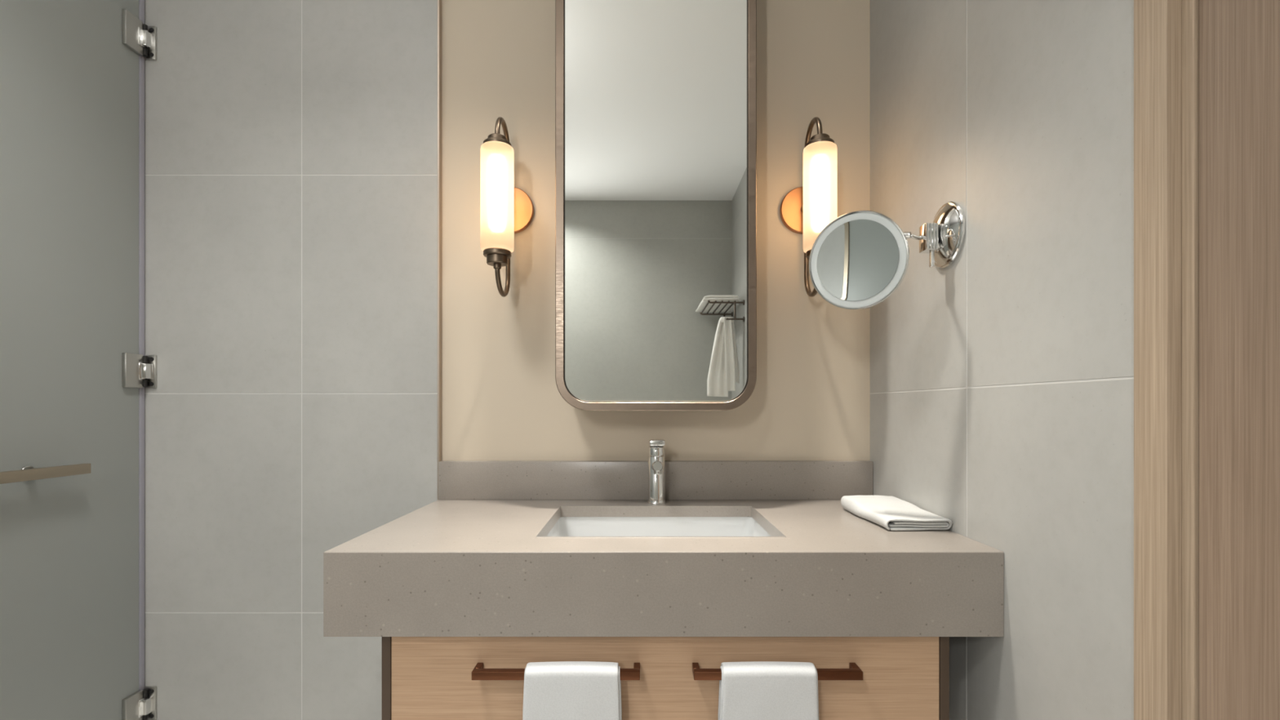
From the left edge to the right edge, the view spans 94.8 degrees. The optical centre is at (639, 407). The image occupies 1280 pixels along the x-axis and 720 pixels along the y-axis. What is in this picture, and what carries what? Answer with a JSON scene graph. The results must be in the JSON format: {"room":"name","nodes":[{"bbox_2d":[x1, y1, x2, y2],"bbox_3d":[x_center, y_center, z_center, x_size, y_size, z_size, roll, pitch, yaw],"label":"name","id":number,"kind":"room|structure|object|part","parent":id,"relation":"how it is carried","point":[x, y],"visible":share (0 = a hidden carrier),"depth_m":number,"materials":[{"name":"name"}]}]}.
{"room":"hotel bathroom","nodes":[
{"label":"hotel bathroom","id":0,"kind":"room"},
{"bbox_2d":[144,0,870,719],"bbox_3d":[-0.820,-0.164,1.690,3.160,2.556,0.140,0,0,0],"label":"wall","id":1,"kind":"structure","parent":0,"point":[291,146],"depth_m":1.62,"materials":[{"name":"grey tile"}]},
{"bbox_2d":[0,0,156,719],"bbox_3d":[-1.343,-0.052,1.241,0.057,2.308,0.758,0,0,0],"label":"shower door","id":2,"kind":"structure","parent":1,"relation":"attached to","point":[76,371],"depth_m":1.42,"materials":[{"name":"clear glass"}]},
{"bbox_3d":[-1.323,0.146,1.171,0.016,0.024,0.481,0,0,0],"label":"bar handle","id":3,"kind":"part","parent":2,"relation":"part of","materials":[{"name":"silver metal"}]},
{"bbox_2d":[437,0,441,499],"bbox_3d":[-0.555,-0.164,1.629,0.005,2.556,0.021,0,0,0],"label":"trim","id":4,"kind":"structure","parent":1,"relation":"attached to","point":[439,2],"depth_m":1.62,"materials":[{"name":"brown metal"}]},
{"bbox_2d":[480,116,533,297],"bbox_3d":[-0.359,-0.521,1.539,0.127,0.462,0.201,0,0,0],"label":"wall sconce","id":5,"kind":"object","parent":1,"relation":"attached to","point":[506,210],"visible":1,"depth_m":1.45,"materials":[{"name":"white glass"}]},
{"bbox_2d":[438,460,872,499],"bbox_3d":[0.043,0.201,1.626,1.192,0.106,0.028,0,0,0],"label":"backsplash","id":6,"kind":"structure","parent":1,"relation":"attached to","point":[457,479],"depth_m":1.61,"materials":[{"name":"beige stone"}]},
{"bbox_2d":[555,0,756,410],"bbox_3d":[0.039,-0.631,1.540,0.493,1.279,0.198,0,0,0],"label":"wall mirror","id":7,"kind":"object","parent":1,"relation":"attached to","point":[655,100],"visible":1,"depth_m":1.44,"materials":[{"name":"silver metal"}]},
{"bbox_2d":[382,636,949,719],"bbox_3d":[0.045,0.559,1.325,1.013,0.310,0.626,0,0,0],"label":"vanity cabinet","id":8,"kind":"object","parent":1,"relation":"attached to","point":[424,677],"visible":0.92,"depth_m":1.05,"materials":[{"name":"brown wood"}]},
{"bbox_3d":[-0.453,0.559,1.344,0.016,0.310,0.588,0,0,0],"label":"panel","id":9,"kind":"part","parent":8,"relation":"part of","materials":[{"name":"brown wood"}]},
{"bbox_3d":[-0.145,0.462,1.031,0.290,0.015,0.038,0,0,0],"label":"drawer handle","id":10,"kind":"part","parent":8,"relation":"part of","materials":[{"name":"brown"}]},
{"bbox_2d":[522,661,622,719],"bbox_3d":[-0.117,0.602,1.019,0.171,0.320,0.042,0,0,0],"label":"hand towel","id":11,"kind":"object","parent":8,"relation":"hanging from","point":[553,690],"visible":1,"depth_m":1.00,"materials":[{"name":"white fabric"}]},
{"bbox_2d":[323,499,1004,636],"bbox_3d":[0.042,0.328,1.337,1.195,0.151,0.605,0,0,0],"label":"countertop","id":12,"kind":"structure","parent":8,"relation":"on","point":[442,567],"depth_m":1.03,"materials":[{"name":"beige stone"}]},
{"bbox_2d":[647,440,665,504],"bbox_3d":[0.043,0.168,1.511,0.049,0.172,0.144,0,0,0],"label":"faucet","id":13,"kind":"object","parent":12,"relation":"on","point":[656,448],"visible":1,"depth_m":1.54,"materials":[{"name":"silver metal"}]},
{"bbox_3d":[0.043,0.150,1.494,0.027,0.038,0.111,0,0,0],"label":"spout","id":14,"kind":"part","parent":13,"relation":"part of","materials":[{"name":"silver metal"}]},
{"bbox_3d":[0.043,0.094,1.525,0.039,0.025,0.103,0,0,0],"label":"lever","id":15,"kind":"part","parent":13,"relation":"part of","materials":[{"name":"silver metal"}]},
{"bbox_2d":[546,516,770,536],"bbox_3d":[0.041,0.349,1.327,0.540,0.137,0.407,0,0,0],"label":"sink","id":16,"kind":"object","parent":12,"relation":"in","point":[565,526],"visible":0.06,"depth_m":1.51,"materials":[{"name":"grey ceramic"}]},
{"bbox_2d":[840,495,952,530],"bbox_3d":[0.568,0.235,1.336,0.139,0.035,0.270,0,0,0],"label":"washcloth","id":17,"kind":"object","parent":12,"relation":"on","point":[891,513],"visible":1,"depth_m":1.28,"materials":[{"name":"white fabric"}]},
{"bbox_2d":[718,661,818,719],"bbox_3d":[0.223,0.604,1.019,0.172,0.325,0.041,0,0,0],"label":"hand towel","id":18,"kind":"object","parent":8,"relation":"hanging from","point":[748,690],"visible":1,"depth_m":1.00,"materials":[{"name":"white fabric"}]},
{"bbox_3d":[0.238,0.462,1.031,0.291,0.015,0.038,0,0,0],"label":"drawer handle","id":19,"kind":"part","parent":8,"relation":"part of","materials":[{"name":"brown"}]},
{"bbox_3d":[0.544,0.559,1.344,0.017,0.310,0.588,0,0,0],"label":"panel","id":20,"kind":"part","parent":8,"relation":"part of","materials":[{"name":"brown"}]},
{"bbox_2d":[779,116,837,297],"bbox_3d":[0.453,-0.521,1.539,0.127,0.462,0.201,0,0,0],"label":"wall sconce","id":21,"kind":"object","parent":1,"relation":"attached to","point":[806,210],"visible":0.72,"depth_m":1.45,"materials":[{"name":"white glass"}]},
{"bbox_2d":[870,0,1133,719],"bbox_3d":[0.700,-0.164,0.214,0.120,2.556,2.852,0,0,0],"label":"wall","id":22,"kind":"structure","parent":0,"point":[1002,375],"depth_m":0.99,"materials":[{"name":"grey tile"}]},
{"bbox_2d":[808,201,965,310],"bbox_3d":[0.502,-0.313,1.222,0.276,0.220,0.133,0,0,0],"label":"magnifying mirror","id":23,"kind":"object","parent":22,"relation":"attached to","point":[860,259],"visible":1,"depth_m":1.21,"materials":[{"name":"silver metal"}]},
{"bbox_2d":[816,219,898,301],"bbox_3d":[0.446,-0.302,1.213,0.164,0.163,0.017,0,0,35],"label":"mirror glass","id":24,"kind":"object","parent":23,"relation":"attached to","point":[857,260],"depth_m":1.21,"materials":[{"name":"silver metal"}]},
{"bbox_3d":[0.554,-0.345,1.192,0.017,0.023,0.091,0,0,44],"label":"arm","id":25,"kind":"part","parent":23,"relation":"part of","materials":[{"name":"silver metal"}]},
{"bbox_3d":[0.625,-0.357,1.222,0.028,0.133,0.133,0,0,0],"label":"wall plate","id":26,"kind":"part","parent":23,"relation":"part of","materials":[{"name":"silver metal"}]},
{"bbox_2d":[1133,0,1279,719],"bbox_3d":[0.680,0.054,0.245,0.100,2.120,1.014,0,0,0],"label":"door","id":27,"kind":"structure","parent":22,"relation":"in","point":[1206,73],"depth_m":0.68,"materials":[{"name":"brown wood"}]},
{"bbox_3d":[0.680,0.054,0.728,0.100,2.120,0.048,0,0,0],"label":"casing","id":28,"kind":"part","parent":27,"relation":"part of","materials":[{"name":"brown wood"}]}
]}

